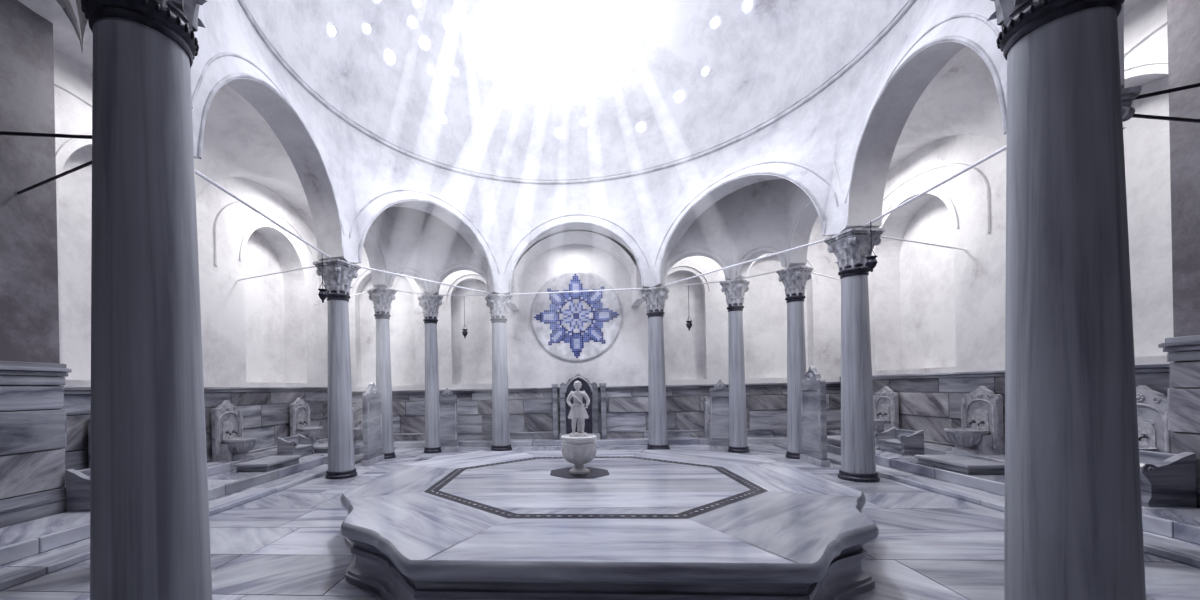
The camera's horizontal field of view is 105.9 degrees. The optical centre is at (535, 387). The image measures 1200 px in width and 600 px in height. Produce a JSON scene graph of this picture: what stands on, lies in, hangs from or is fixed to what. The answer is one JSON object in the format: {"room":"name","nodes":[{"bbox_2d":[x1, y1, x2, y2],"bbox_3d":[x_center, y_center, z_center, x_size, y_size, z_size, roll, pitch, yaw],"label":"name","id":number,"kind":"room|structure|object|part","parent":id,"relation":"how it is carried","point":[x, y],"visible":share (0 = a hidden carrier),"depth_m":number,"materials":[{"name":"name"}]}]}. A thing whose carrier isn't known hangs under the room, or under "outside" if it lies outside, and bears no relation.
{"room":"spa","nodes":[
{"label":"spa","id":0,"kind":"room"},
{"bbox_2d":[0,0,61,499],"bbox_3d":[-6.691,-1.676,2.305,0.580,6.820,7.000,-1,0,4],"label":"wall","id":1,"kind":"structure","parent":0,"point":[29,305],"depth_m":5.46,"materials":[{"name":"paint"}]},
{"bbox_2d":[0,361,69,527],"bbox_3d":[-6.284,0.708,2.279,0.140,2.024,7.000,-1,0,4],"label":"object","id":2,"kind":"structure","parent":1,"relation":"attached to","point":[23,473],"depth_m":5.40,"materials":[{"name":"stone"}]},
{"bbox_2d":[60,364,71,511],"bbox_3d":[-6.375,0.710,5.865,0.580,2.024,0.140,-1,0,4],"label":"trim","id":3,"kind":"structure","parent":1,"relation":"attached to","point":[65,364],"depth_m":5.83,"materials":[{"name":"stone"}]},
{"bbox_2d":[63,387,327,469],"bbox_3d":[-6.312,0.854,9.601,0.140,1.734,7.600,-1,0,4],"label":"wall paneling","id":4,"kind":"structure","parent":1,"relation":"attached to","point":[256,415],"depth_m":9.93,"materials":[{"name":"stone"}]},
{"bbox_2d":[53,48,327,451],"bbox_3d":[-6.992,-2.110,6.138,0.622,7.700,14.600,-1,0,4],"label":"wall","id":5,"kind":"structure","parent":0,"point":[264,331],"depth_m":9.51,"materials":[{"name":"paint"}]},
{"bbox_2d":[508,231,645,309],"bbox_3d":[1.038,-3.346,12.302,3.680,2.150,1.100,-1,0,4],"label":"vault","id":6,"kind":"object","parent":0,"point":[630,264],"visible":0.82,"depth_m":12.21,"materials":[{"name":"paint"}]},
{"bbox_2d":[18,0,1166,300],"bbox_3d":[0.542,-3.837,5.569,14.623,2.450,14.600,-1,0,4],"label":"vault","id":7,"kind":"object","parent":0,"point":[962,98],"visible":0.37,"depth_m":8.14,"materials":[{"name":"paint"}]},
{"bbox_2d":[348,216,840,433],"bbox_3d":[1.132,-2.273,12.986,14.600,7.700,0.325,-1,0,4],"label":"wall","id":8,"kind":"structure","parent":0,"point":[699,355],"depth_m":12.85,"materials":[{"name":"paint"}]},
{"bbox_2d":[531,270,621,361],"bbox_3d":[1.144,-2.043,12.820,2.600,2.600,0.050,-1,0,4],"label":"rosette","id":9,"kind":"object","parent":8,"relation":"attached to","point":[573,326],"visible":0.98,"depth_m":12.81,"materials":[{"name":"tile"}]},
{"bbox_2d":[352,382,840,440],"bbox_3d":[1.177,0.773,12.779,14.600,1.594,0.140,-1,0,4],"label":"wall paneling","id":10,"kind":"structure","parent":8,"relation":"attached to","point":[767,413],"depth_m":12.70,"materials":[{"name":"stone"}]},
{"bbox_2d":[0,443,1199,599],"bbox_3d":[0.652,1.637,5.569,14.600,0.100,14.600,-1,0,4],"label":"floor","id":11,"kind":"structure","parent":0,"point":[289,543],"depth_m":4.42,"materials":[{"name":"stone"}]},
{"bbox_2d":[325,468,356,478],"bbox_3d":[-3.681,1.609,8.512,0.560,0.130,0.560,-1,0,20],"label":"ring","id":12,"kind":"object","parent":11,"relation":"on","point":[352,473],"visible":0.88,"depth_m":8.29,"materials":[{"name":"brown metal"}]},
{"bbox_2d":[328,300,354,471],"bbox_3d":[-3.716,-0.126,8.512,0.500,3.400,0.500,-1,0,20],"label":"shaft","id":13,"kind":"object","parent":12,"relation":"on","point":[340,411],"visible":0.96,"depth_m":8.34,"materials":[{"name":"stone"}]},
{"bbox_2d":[313,259,360,295],"bbox_3d":[-3.754,-2.035,8.512,0.631,0.600,0.631,-1,0,20],"label":"capital","id":14,"kind":"object","parent":13,"relation":"attached to","point":[338,274],"visible":0.92,"depth_m":8.32,"materials":[{"name":"stone"}]},
{"bbox_2d":[326,290,349,301],"bbox_3d":[-3.748,-1.723,8.512,0.436,0.175,0.442,-1,0,20],"label":"neck collar","id":15,"kind":"object","parent":13,"relation":"attached to","point":[333,295],"visible":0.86,"depth_m":8.35,"materials":[{"name":"brown metal"}]},
{"bbox_2d":[362,382,381,459],"bbox_3d":[-3.650,0.775,10.050,0.100,1.796,0.840,-1,0,2],"label":"slab","id":16,"kind":"object","parent":11,"relation":"on","point":[368,396],"visible":0.88,"depth_m":9.90,"materials":[{"name":"stone"}]},
{"bbox_2d":[361,387,383,465],"bbox_3d":[-3.649,0.832,10.050,0.160,1.682,0.900,-1,0,2],"label":"relief","id":17,"kind":"object","parent":16,"relation":"attached to","point":[370,462],"visible":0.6,"depth_m":9.85,"materials":[{"name":"white stone"}]},
{"bbox_2d":[384,452,395,458],"bbox_3d":[-3.611,1.608,10.773,0.482,0.130,0.482,-1,0,42],"label":"ring","id":18,"kind":"object","parent":11,"relation":"on","point":[387,455],"visible":0.48,"depth_m":10.61,"materials":[{"name":"brown metal"}]},
{"bbox_2d":[376,318,393,453],"bbox_3d":[-3.646,-0.127,10.773,0.430,3.400,0.430,-1,0,42],"label":"shaft","id":19,"kind":"object","parent":18,"relation":"on","point":[383,355],"visible":0.77,"depth_m":10.63,"materials":[{"name":"stone"}]},
{"bbox_2d":[367,287,396,313],"bbox_3d":[-3.684,-2.037,10.773,0.543,0.600,0.543,-1,0,42],"label":"capital","id":20,"kind":"object","parent":19,"relation":"attached to","point":[381,298],"visible":0.91,"depth_m":10.62,"materials":[{"name":"stone"}]},
{"bbox_2d":[374,311,390,319],"bbox_3d":[-3.678,-1.724,10.773,0.375,0.175,0.380,-1,0,42],"label":"neck collar","id":21,"kind":"object","parent":19,"relation":"attached to","point":[383,315],"visible":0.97,"depth_m":10.63,"materials":[{"name":"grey metal"}]},
{"bbox_2d":[424,447,441,452],"bbox_3d":[-2.662,1.589,11.655,0.482,0.130,0.482,-1,0,-35],"label":"ring","id":22,"kind":"object","parent":11,"relation":"on","point":[438,449],"visible":0.89,"depth_m":11.46,"materials":[{"name":"brown metal"}]},
{"bbox_2d":[425,323,440,447],"bbox_3d":[-2.697,-0.146,11.655,0.430,3.400,0.430,-1,0,-35],"label":"shaft","id":23,"kind":"object","parent":22,"relation":"on","point":[432,427],"visible":0.91,"depth_m":11.50,"materials":[{"name":"stone"}]},
{"bbox_2d":[417,294,442,318],"bbox_3d":[-2.736,-2.055,11.655,0.543,0.600,0.543,-1,0,-35],"label":"capital","id":24,"kind":"object","parent":23,"relation":"attached to","point":[429,303],"visible":0.97,"depth_m":11.50,"materials":[{"name":"stone"}]},
{"bbox_2d":[423,316,437,323],"bbox_3d":[-2.729,-1.743,11.655,0.380,0.175,0.375,-1,0,-35],"label":"neck collar","id":25,"kind":"object","parent":23,"relation":"attached to","point":[430,319],"visible":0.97,"depth_m":11.51,"materials":[{"name":"brown metal"}]},
{"bbox_2d":[439,388,457,446],"bbox_3d":[-2.292,0.823,11.685,0.480,1.646,0.100,-1,0,-5],"label":"slab","id":26,"kind":"object","parent":11,"relation":"on","point":[447,403],"visible":0.91,"depth_m":11.64,"materials":[{"name":"stone"}]},
{"bbox_2d":[439,390,458,451],"bbox_3d":[-2.291,0.855,11.685,0.540,1.582,0.160,-1,0,-5],"label":"relief","id":27,"kind":"object","parent":26,"relation":"attached to","point":[444,449],"visible":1,"depth_m":11.62,"materials":[{"name":"white stone"}]},
{"bbox_2d":[491,444,511,450],"bbox_3d":[-0.907,1.554,11.794,0.560,0.130,0.560,-1,0,-19],"label":"ring","id":28,"kind":"object","parent":11,"relation":"on","point":[508,447],"visible":0.83,"depth_m":11.56,"materials":[{"name":"brown metal"}]},
{"bbox_2d":[492,322,509,445],"bbox_3d":[-0.942,-0.181,11.794,0.500,3.400,0.500,-1,0,-19],"label":"shaft","id":29,"kind":"object","parent":28,"relation":"on","point":[500,396],"visible":0.94,"depth_m":11.62,"materials":[{"name":"stone"}]},
{"bbox_2d":[485,294,511,318],"bbox_3d":[-0.981,-2.091,11.794,0.631,0.600,0.631,-1,0,-19],"label":"capital","id":30,"kind":"object","parent":29,"relation":"attached to","point":[497,303],"visible":0.96,"depth_m":11.60,"materials":[{"name":"stone"}]},
{"bbox_2d":[490,316,506,322],"bbox_3d":[-0.974,-1.778,11.794,0.442,0.175,0.436,-1,0,-19],"label":"neck collar","id":31,"kind":"object","parent":29,"relation":"attached to","point":[497,319],"visible":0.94,"depth_m":11.63,"materials":[{"name":"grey metal"}]},
{"bbox_2d":[551,384,558,439],"bbox_3d":[0.548,0.739,12.696,0.180,1.700,0.300,-1,0,4],"label":"marble pilaster","id":32,"kind":"object","parent":11,"relation":"on","point":[554,386],"visible":0.8,"depth_m":12.57,"materials":[{"name":"grey stone"}]},
{"bbox_2d":[559,374,599,439],"bbox_3d":[1.199,0.588,12.586,1.120,1.977,0.260,-1,0,4],"label":"fountain","id":33,"kind":"object","parent":11,"relation":"on","point":[591,427],"visible":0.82,"depth_m":12.51,"materials":[{"name":"stone"}]},
{"bbox_3d":[1.181,-0.102,12.527,0.800,0.463,0.060,-1,0,4],"label":"arch trim","id":34,"kind":"part","parent":33,"relation":"part of","materials":[{"name":"white stone"}]},
{"bbox_2d":[0,430,1199,590],"bbox_3d":[0.644,1.437,5.511,14.360,0.300,14.476,-1,0,4],"label":"marble ledge","id":35,"kind":"object","parent":11,"relation":"on","point":[19,541],"visible":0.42,"depth_m":6.36,"materials":[{"name":"grey stone"}]},
{"bbox_2d":[66,468,89,510],"bbox_3d":[-5.710,1.301,6.147,0.480,0.527,0.915,-1,0,4],"label":"seat","id":36,"kind":"object","parent":35,"relation":"on","point":[77,481],"depth_m":5.72,"materials":[{"name":"grey stone"}]},
{"bbox_2d":[88,416,90,467],"bbox_3d":[-6.151,0.836,6.832,0.618,1.176,0.681,-1,0,4],"label":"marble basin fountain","id":37,"kind":"object","parent":35,"relation":"on","point":[89,418],"visible":0.02,"depth_m":6.51,"materials":[{"name":"grey stone"}]},
{"bbox_2d":[211,400,256,460],"bbox_3d":[-5.982,0.832,9.075,0.618,1.176,0.684,-1,0,4],"label":"fountain","id":38,"kind":"object","parent":35,"relation":"on","point":[228,441],"visible":1,"depth_m":8.93,"materials":[{"name":"stone"}]},
{"bbox_2d":[220,437,256,460],"bbox_3d":[-5.960,1.218,9.074,0.589,0.404,0.589,-1,0,4],"label":"basin","id":39,"kind":"object","parent":38,"relation":"in","point":[231,448],"depth_m":8.89,"materials":[{"name":"white stone"}]},
{"bbox_2d":[234,455,300,471],"bbox_3d":[-5.225,1.480,8.819,0.660,0.150,1.060,-1,0,4],"label":"step block","id":40,"kind":"object","parent":35,"relation":"on","point":[265,464],"visible":1,"depth_m":8.50,"materials":[{"name":"grey stone"}]},
{"bbox_2d":[277,434,315,456],"bbox_3d":[-5.426,1.322,10.238,0.432,0.475,0.824,-1,0,4],"label":"seat","id":41,"kind":"object","parent":35,"relation":"on","point":[299,444],"visible":0.98,"depth_m":10.11,"materials":[{"name":"grey stone"}]},
{"bbox_2d":[289,397,322,443],"bbox_3d":[-5.798,0.828,11.518,0.618,1.176,0.684,-1,0,4],"label":"fountain","id":42,"kind":"object","parent":35,"relation":"on","point":[299,410],"visible":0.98,"depth_m":11.39,"materials":[{"name":"stone"}]},
{"bbox_2d":[296,427,322,443],"bbox_3d":[-5.777,1.214,11.517,0.589,0.404,0.589,-1,0,4],"label":"basin","id":43,"kind":"object","parent":42,"relation":"in","point":[309,432],"depth_m":11.32,"materials":[{"name":"white stone"}]},
{"bbox_2d":[314,442,327,452],"bbox_3d":[-5.095,1.478,11.216,0.660,0.150,1.060,-1,0,4],"label":"step block","id":44,"kind":"object","parent":35,"relation":"on","point":[320,448],"visible":0.18,"depth_m":10.72,"materials":[{"name":"grey stone"}]},
{"bbox_2d":[352,401,362,442],"bbox_3d":[-5.032,0.942,12.860,0.720,1.238,0.650,-1,0,4],"label":"fountain","id":45,"kind":"object","parent":35,"relation":"on","point":[357,408],"visible":0.28,"depth_m":13.10,"materials":[{"name":"stone"}]},
{"bbox_2d":[353,427,362,442],"bbox_3d":[-5.025,1.349,12.845,0.620,0.425,0.620,-1,0,4],"label":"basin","id":46,"kind":"object","parent":45,"relation":"in","point":[357,431],"depth_m":12.62,"materials":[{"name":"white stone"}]},
{"bbox_2d":[704,397,709,437],"bbox_3d":[4.988,0.741,12.106,0.720,1.238,0.650,-1,0,4],"label":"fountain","id":47,"kind":"object","parent":35,"relation":"on","point":[706,400],"visible":0.09,"depth_m":12.34,"materials":[{"name":"stone"}]},
{"bbox_2d":[827,435,840,446],"bbox_3d":[7.126,1.232,10.397,0.660,0.150,1.060,-1,0,4],"label":"step block","id":48,"kind":"object","parent":35,"relation":"on","point":[836,439],"visible":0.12,"depth_m":10.35,"materials":[{"name":"grey stone"}]},
{"bbox_2d":[873,386,898,432],"bbox_3d":[7.883,0.554,10.489,0.618,1.176,0.684,-1,0,4],"label":"fountain","id":49,"kind":"object","parent":35,"relation":"on","point":[885,401],"visible":0.84,"depth_m":10.31,"materials":[{"name":"stone"}]},
{"bbox_2d":[874,419,891,432],"bbox_3d":[7.876,0.940,10.491,0.589,0.404,0.589,-1,0,4],"label":"basin","id":50,"kind":"object","parent":49,"relation":"in","point":[880,425],"depth_m":10.23,"materials":[{"name":"white stone"}]},
{"bbox_2d":[874,427,923,454],"bbox_3d":[7.332,1.066,9.128,0.432,0.475,0.824,-1,0,4],"label":"seat","id":51,"kind":"object","parent":35,"relation":"on","point":[894,440],"visible":1,"depth_m":8.93,"materials":[{"name":"grey stone"}]},
{"bbox_2d":[914,454,1004,474],"bbox_3d":[6.893,1.237,7.306,0.660,0.150,1.060,-1,0,4],"label":"step block","id":52,"kind":"object","parent":35,"relation":"on","point":[956,463],"visible":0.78,"depth_m":7.07,"materials":[{"name":"grey stone"}]},
{"bbox_2d":[944,386,1003,454],"bbox_3d":[7.699,0.557,8.046,0.618,1.176,0.684,-1,0,4],"label":"fountain","id":53,"kind":"object","parent":35,"relation":"on","point":[981,431],"visible":1,"depth_m":7.89,"materials":[{"name":"stone"}]},
{"bbox_2d":[944,428,993,453],"bbox_3d":[7.692,0.944,8.047,0.589,0.404,0.589,-1,0,4],"label":"basin","id":54,"kind":"object","parent":53,"relation":"in","point":[966,440],"depth_m":7.87,"materials":[{"name":"white stone"}]},
{"bbox_2d":[1136,385,1172,452],"bbox_3d":[7.530,0.561,5.803,0.618,1.176,0.681,-1,0,4],"label":"fountain","id":55,"kind":"object","parent":35,"relation":"on","point":[1154,435],"visible":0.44,"depth_m":5.64,"materials":[{"name":"grey stone"}]},
{"bbox_2d":[1139,447,1157,451],"bbox_3d":[7.524,0.947,5.804,0.589,0.404,0.589,-1,0,4],"label":"basin","id":56,"kind":"object","parent":55,"relation":"in","point":[1155,449],"depth_m":5.54,"materials":[{"name":"white stone"}]},
{"bbox_2d":[1139,450,1196,506],"bbox_3d":[6.999,1.013,5.442,0.540,0.593,1.030,-1,0,4],"label":"seat","id":57,"kind":"object","parent":35,"relation":"on","point":[1166,479],"depth_m":4.95,"materials":[{"name":"grey stone"}]},
{"bbox_2d":[599,383,606,438],"bbox_3d":[1.884,0.712,12.595,0.180,1.700,0.300,-1,0,4],"label":"marble pilaster","id":58,"kind":"object","parent":11,"relation":"on","point":[602,385],"visible":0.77,"depth_m":12.46,"materials":[{"name":"grey stone"}]},
{"bbox_2d":[340,449,878,599],"bbox_3d":[0.627,1.337,5.320,5.420,0.502,5.060,-1,0,4],"label":"platform","id":59,"kind":"object","parent":11,"relation":"on","point":[634,531],"visible":0.99,"depth_m":3.52,"materials":[{"name":"white stone"}]},
{"bbox_2d":[550,434,608,477],"bbox_3d":[0.552,0.844,5.776,0.739,0.489,0.739,-1,0,4],"label":"fountain","id":60,"kind":"object","parent":59,"relation":"on","point":[579,450],"visible":0.99,"depth_m":5.63,"materials":[{"name":"white stone"}]},
{"bbox_2d":[566,381,589,434],"bbox_3d":[0.544,0.255,5.776,0.299,0.695,0.230,-1,0,4],"label":"figurine","id":61,"kind":"object","parent":60,"relation":"on","point":[578,410],"visible":1,"depth_m":5.74,"materials":[{"name":"stone"}]},
{"bbox_2d":[647,444,669,449],"bbox_3d":[3.072,1.474,11.314,0.560,0.130,0.560,-1,0,28],"label":"ring","id":62,"kind":"object","parent":11,"relation":"on","point":[649,447],"visible":0.79,"depth_m":11.09,"materials":[{"name":"brown metal"}]},
{"bbox_2d":[648,316,667,444],"bbox_3d":[3.037,-0.261,11.314,0.500,3.400,0.500,-1,0,28],"label":"shaft","id":63,"kind":"object","parent":62,"relation":"on","point":[657,409],"visible":0.98,"depth_m":11.14,"materials":[{"name":"stone"}]},
{"bbox_2d":[641,286,668,312],"bbox_3d":[2.999,-2.171,11.314,0.631,0.600,0.631,-1,0,28],"label":"capital","id":64,"kind":"object","parent":63,"relation":"attached to","point":[655,297],"visible":0.95,"depth_m":11.12,"materials":[{"name":"stone"}]},
{"bbox_2d":[647,309,664,317],"bbox_3d":[3.005,-1.858,11.314,0.442,0.175,0.436,-1,0,28],"label":"neck collar","id":65,"kind":"object","parent":63,"relation":"attached to","point":[656,312],"visible":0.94,"depth_m":11.15,"materials":[{"name":"brown metal"}]},
{"bbox_2d":[710,380,728,445],"bbox_3d":[4.423,0.654,10.778,0.480,1.716,0.100,-1,0,21],"label":"slab","id":66,"kind":"object","parent":11,"relation":"on","point":[720,401],"visible":0.88,"depth_m":10.74,"materials":[{"name":"stone"}]},
{"bbox_2d":[709,383,728,451],"bbox_3d":[4.424,0.695,10.778,0.540,1.632,0.160,-1,0,21],"label":"relief","id":67,"kind":"object","parent":66,"relation":"attached to","point":[711,448],"visible":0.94,"depth_m":10.74,"materials":[{"name":"white stone"}]},
{"bbox_2d":[728,446,748,452],"bbox_3d":[4.781,1.439,10.644,0.482,0.130,0.482,-1,0,-43],"label":"ring","id":68,"kind":"object","parent":11,"relation":"on","point":[731,449],"visible":0.82,"depth_m":10.45,"materials":[{"name":"brown metal"}]},
{"bbox_2d":[728,310,746,446],"bbox_3d":[4.747,-0.295,10.644,0.430,3.400,0.430,-1,0,-43],"label":"shaft","id":69,"kind":"object","parent":68,"relation":"on","point":[737,391],"visible":0.93,"depth_m":10.49,"materials":[{"name":"stone"}]},
{"bbox_2d":[720,278,749,305],"bbox_3d":[4.708,-2.205,10.644,0.543,0.600,0.543,-1,0,-43],"label":"capital","id":70,"kind":"object","parent":69,"relation":"attached to","point":[735,289],"visible":0.97,"depth_m":10.49,"materials":[{"name":"stone"}]},
{"bbox_2d":[727,303,743,311],"bbox_3d":[4.714,-1.893,10.644,0.375,0.175,0.380,-1,0,-43],"label":"neck collar","id":71,"kind":"object","parent":69,"relation":"attached to","point":[735,306],"visible":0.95,"depth_m":10.50,"materials":[{"name":"brown metal"}]},
{"bbox_2d":[785,451,801,458],"bbox_3d":[5.595,1.423,9.600,0.482,0.130,0.482,-1,0,-29],"label":"ring","id":72,"kind":"object","parent":11,"relation":"on","point":[791,455],"visible":0.55,"depth_m":9.47,"materials":[{"name":"brown metal"}]},
{"bbox_2d":[787,301,805,452],"bbox_3d":[5.560,-0.312,9.600,0.430,3.400,0.430,-1,0,-29],"label":"shaft","id":73,"kind":"object","parent":72,"relation":"on","point":[796,351],"visible":0.79,"depth_m":9.47,"materials":[{"name":"stone"}]},
{"bbox_2d":[776,265,812,296],"bbox_3d":[5.522,-2.221,9.600,0.543,0.600,0.543,-1,0,-29],"label":"capital","id":74,"kind":"object","parent":73,"relation":"attached to","point":[794,279],"visible":0.98,"depth_m":9.45,"materials":[{"name":"stone"}]},
{"bbox_2d":[785,293,804,302],"bbox_3d":[5.528,-1.909,9.600,0.375,0.175,0.380,-1,0,-29],"label":"neck collar","id":75,"kind":"object","parent":73,"relation":"attached to","point":[794,297],"visible":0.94,"depth_m":9.46,"materials":[{"name":"brown metal"}]},
{"bbox_2d":[801,366,826,460],"bbox_3d":[5.479,0.532,8.892,0.100,1.916,0.840,-1,0,8],"label":"slab","id":76,"kind":"object","parent":11,"relation":"on","point":[810,388],"visible":0.89,"depth_m":8.76,"materials":[{"name":"stone"}]},
{"bbox_2d":[800,373,829,466],"bbox_3d":[5.480,0.599,8.892,0.160,1.782,0.900,-1,0,8],"label":"relief","id":77,"kind":"object","parent":76,"relation":"attached to","point":[820,463],"visible":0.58,"depth_m":8.75,"materials":[{"name":"white stone"}]},
{"bbox_2d":[838,469,879,481],"bbox_3d":[5.288,1.429,7.386,0.560,0.130,0.560,-1,0,-7],"label":"ring","id":78,"kind":"object","parent":11,"relation":"on","point":[855,477],"visible":0.84,"depth_m":7.18,"materials":[{"name":"brown metal"}]},
{"bbox_2d":[841,275,875,473],"bbox_3d":[5.254,-0.305,7.386,0.500,3.400,0.500,-1,0,-7],"label":"shaft","id":79,"kind":"object","parent":78,"relation":"on","point":[857,412],"visible":0.94,"depth_m":7.22,"materials":[{"name":"stone"}]},
{"bbox_2d":[838,264,869,278],"bbox_3d":[5.221,-1.903,7.386,0.436,0.175,0.442,-1,0,-7],"label":"neck collar","id":80,"kind":"object","parent":79,"relation":"attached to","point":[858,269],"visible":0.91,"depth_m":7.23,"materials":[{"name":"brown metal"}]},
{"bbox_2d":[824,228,884,271],"bbox_3d":[5.215,-2.215,7.386,0.631,0.600,0.631,-1,0,-7],"label":"capital","id":81,"kind":"object","parent":79,"relation":"attached to","point":[851,246],"visible":0.88,"depth_m":7.19,"materials":[{"name":"stone"}]},
{"bbox_3d":[5.014,1.435,4.138,0.560,0.130,0.560,-1,0,33],"label":"ring","id":82,"kind":"object","parent":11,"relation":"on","visible":0},
{"bbox_3d":[4.979,-0.300,4.138,0.500,3.400,0.500,-1,0,33],"label":"shaft","id":83,"kind":"object","parent":82,"relation":"on","visible":0},
{"bbox_2d":[1121,85,1141,128],"bbox_3d":[4.941,-2.210,4.138,0.631,0.600,0.631,-1,0,33],"label":"capital","id":84,"kind":"object","parent":83,"relation":"attached to","point":[1128,95],"visible":0.09,"depth_m":3.79,"materials":[{"name":"stone"}]},
{"bbox_3d":[2.687,1.481,2.257,0.560,0.130,0.560,-1,0,-23],"label":"ring","id":85,"kind":"object","parent":11,"relation":"on","visible":0},
{"bbox_2d":[1004,6,1145,599],"bbox_3d":[2.652,-0.253,2.257,0.500,3.400,0.500,-1,0,-23],"label":"shaft","id":86,"kind":"object","parent":85,"relation":"on","point":[1073,525],"visible":0.98,"depth_m":2.11,"materials":[{"name":"stone"}]},
{"bbox_2d":[987,0,1039,28],"bbox_3d":[2.614,-2.163,2.257,0.631,0.600,0.631,-1,0,-23],"label":"capital","id":87,"kind":"object","parent":86,"relation":"attached to","point":[1003,7],"visible":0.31,"depth_m":2.33,"materials":[{"name":"stone"}]},
{"bbox_2d":[996,0,1124,59],"bbox_3d":[2.620,-1.851,2.257,0.442,0.175,0.436,-1,0,-23],"label":"neck collar","id":88,"kind":"object","parent":86,"relation":"attached to","point":[1028,16],"visible":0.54,"depth_m":2.19,"materials":[{"name":"brown metal"}]},
{"bbox_3d":[-1.859,1.573,2.208,0.560,0.130,0.560,-1,0,29],"label":"ring","id":89,"kind":"object","parent":11,"relation":"on","visible":0},
{"bbox_2d":[90,17,211,599],"bbox_3d":[-1.893,-0.162,2.208,0.500,3.400,0.500,-1,0,29],"label":"shaft","id":90,"kind":"object","parent":89,"relation":"on","point":[150,526],"visible":0.98,"depth_m":2.05,"materials":[{"name":"stone"}]},
{"bbox_2d":[81,0,198,67],"bbox_3d":[-1.925,-1.759,2.208,0.442,0.175,0.436,-1,0,29],"label":"neck collar","id":91,"kind":"object","parent":90,"relation":"attached to","point":[170,21],"visible":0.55,"depth_m":2.08,"materials":[{"name":"brown metal"}]},
{"bbox_2d":[155,0,207,31],"bbox_3d":[-1.932,-2.072,2.208,0.631,0.600,0.631,-1,0,29],"label":"capital","id":92,"kind":"object","parent":90,"relation":"attached to","point":[190,8],"visible":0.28,"depth_m":2.25,"materials":[{"name":"stone"}]},
{"bbox_2d":[0,83,1199,193],"bbox_3d":[0.469,-2.460,4.223,13.450,0.026,1.529,-1,0,4],"label":"rods","id":93,"kind":"object","parent":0,"point":[1198,84],"depth_m":4.23,"materials":[{"name":"black metal"}]},
{"bbox_2d":[363,159,841,294],"bbox_3d":[0.849,-3.593,9.828,9.642,2.350,3.782,-1,0,7],"label":"vaulted ceiling","id":94,"kind":"structure","parent":0,"point":[752,221],"depth_m":10.57,"materials":[{"name":"paint"}]},
{"bbox_2d":[194,3,1124,293],"bbox_3d":[0.616,-3.838,6.845,9.613,2.810,10.178,-1,0,4],"label":"arches","id":95,"kind":"object","parent":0,"point":[885,125],"visible":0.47,"depth_m":7.05,"materials":[{"name":"paint"}]},
{"bbox_2d":[190,13,1006,291],"bbox_3d":[0.665,-3.425,6.842,8.854,1.911,9.134,-1,0,4],"label":"trim","id":96,"kind":"structure","parent":95,"relation":"attached to","point":[966,41],"depth_m":6.76,"materials":[{"name":"paint"}]},
{"bbox_2d":[191,0,1006,293],"bbox_3d":[0.640,-3.839,6.866,9.332,2.810,9.332,-1,0,4],"label":"arcade pendentives","id":97,"kind":"object","parent":95,"relation":"on","point":[829,126],"visible":0.88,"depth_m":8.62,"materials":[{"name":"paint"}]},
{"bbox_2d":[243,0,910,181],"bbox_3d":[0.565,-7.568,6.866,9.300,4.650,9.300,-1,0,4],"label":"dome","id":98,"kind":"object","parent":97,"relation":"on","point":[761,61],"visible":1,"depth_m":10.00,"materials":[{"name":"paint"}]},
{"bbox_2d":[328,0,751,138],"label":"window frames","id":99,"kind":"structure","parent":98,"relation":"attached to","point":[373,0],"depth_m":10.16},
{"bbox_2d":[238,0,915,183],"bbox_3d":[0.611,-5.275,6.866,9.344,0.128,9.344,-1,0,4],"label":"crown molding","id":100,"kind":"structure","parent":98,"relation":"attached to","point":[898,16],"depth_m":8.89,"materials":[{"name":"white paint"}]},
{"bbox_2d":[195,145,1006,337],"bbox_3d":[0.722,-1.913,7.430,14.596,1.136,10.850,-1,0,4],"label":"rods","id":101,"kind":"object","parent":95,"relation":"attached to","point":[871,262],"depth_m":7.97,"materials":[{"name":"metal"}]},
{"bbox_3d":[-3.774,-1.945,7.952,0.160,0.880,0.158,-1,0,4],"label":"hanging lamp","id":102,"kind":"part","parent":101,"relation":"part of","materials":[{"name":"metal"}]},
{"bbox_3d":[-1.863,-1.858,11.730,0.160,1.130,0.158,-1,0,4],"label":"hanging lamp","id":103,"kind":"part","parent":101,"relation":"part of","materials":[{"name":"metal"}]},
{"bbox_3d":[0.711,-2.465,7.430,14.596,0.033,10.850,-1,0,4],"label":"tie rods","id":104,"kind":"part","parent":101,"relation":"part of","materials":[{"name":"grey metal"}]},
{"bbox_3d":[3.750,-1.971,11.047,0.160,1.130,0.158,-1,0,4],"label":"hanging lamp","id":105,"kind":"part","parent":101,"relation":"part of","materials":[{"name":"metal"}]},
{"bbox_2d":[868,0,1173,422],"bbox_3d":[8.140,-2.414,5.000,0.622,7.700,14.600,-1,0,4],"label":"wall","id":106,"kind":"structure","parent":0,"point":[933,309],"depth_m":8.30,"materials":[{"name":"paint"}]},
{"bbox_2d":[840,364,1172,454],"bbox_3d":[8.119,0.564,8.717,0.140,1.734,7.200,-1,0,4],"label":"trim","id":107,"kind":"structure","parent":106,"relation":"attached to","point":[913,403],"depth_m":9.04,"materials":[{"name":"stone"}]},
{"bbox_2d":[1158,338,1174,452],"bbox_3d":[7.633,0.429,5.213,0.580,2.024,0.140,-1,0,4],"label":"trim","id":108,"kind":"structure","parent":106,"relation":"attached to","point":[1159,345],"depth_m":5.22,"materials":[{"name":"stone"}]},
{"bbox_2d":[1167,0,1199,478],"bbox_3d":[7.302,-1.957,1.454,0.580,6.820,7.400,-1,0,4],"label":"wall pier","id":109,"kind":"object","parent":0,"point":[1183,16],"visible":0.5,"depth_m":5.04,"materials":[{"name":"paint"}]},
{"bbox_2d":[1161,335,1199,507],"bbox_3d":[6.991,0.442,1.481,0.140,2.024,7.400,-1,0,4],"label":"trim","id":110,"kind":"structure","parent":109,"relation":"attached to","point":[1184,404],"depth_m":5.03,"materials":[{"name":"stone"}]}
]}

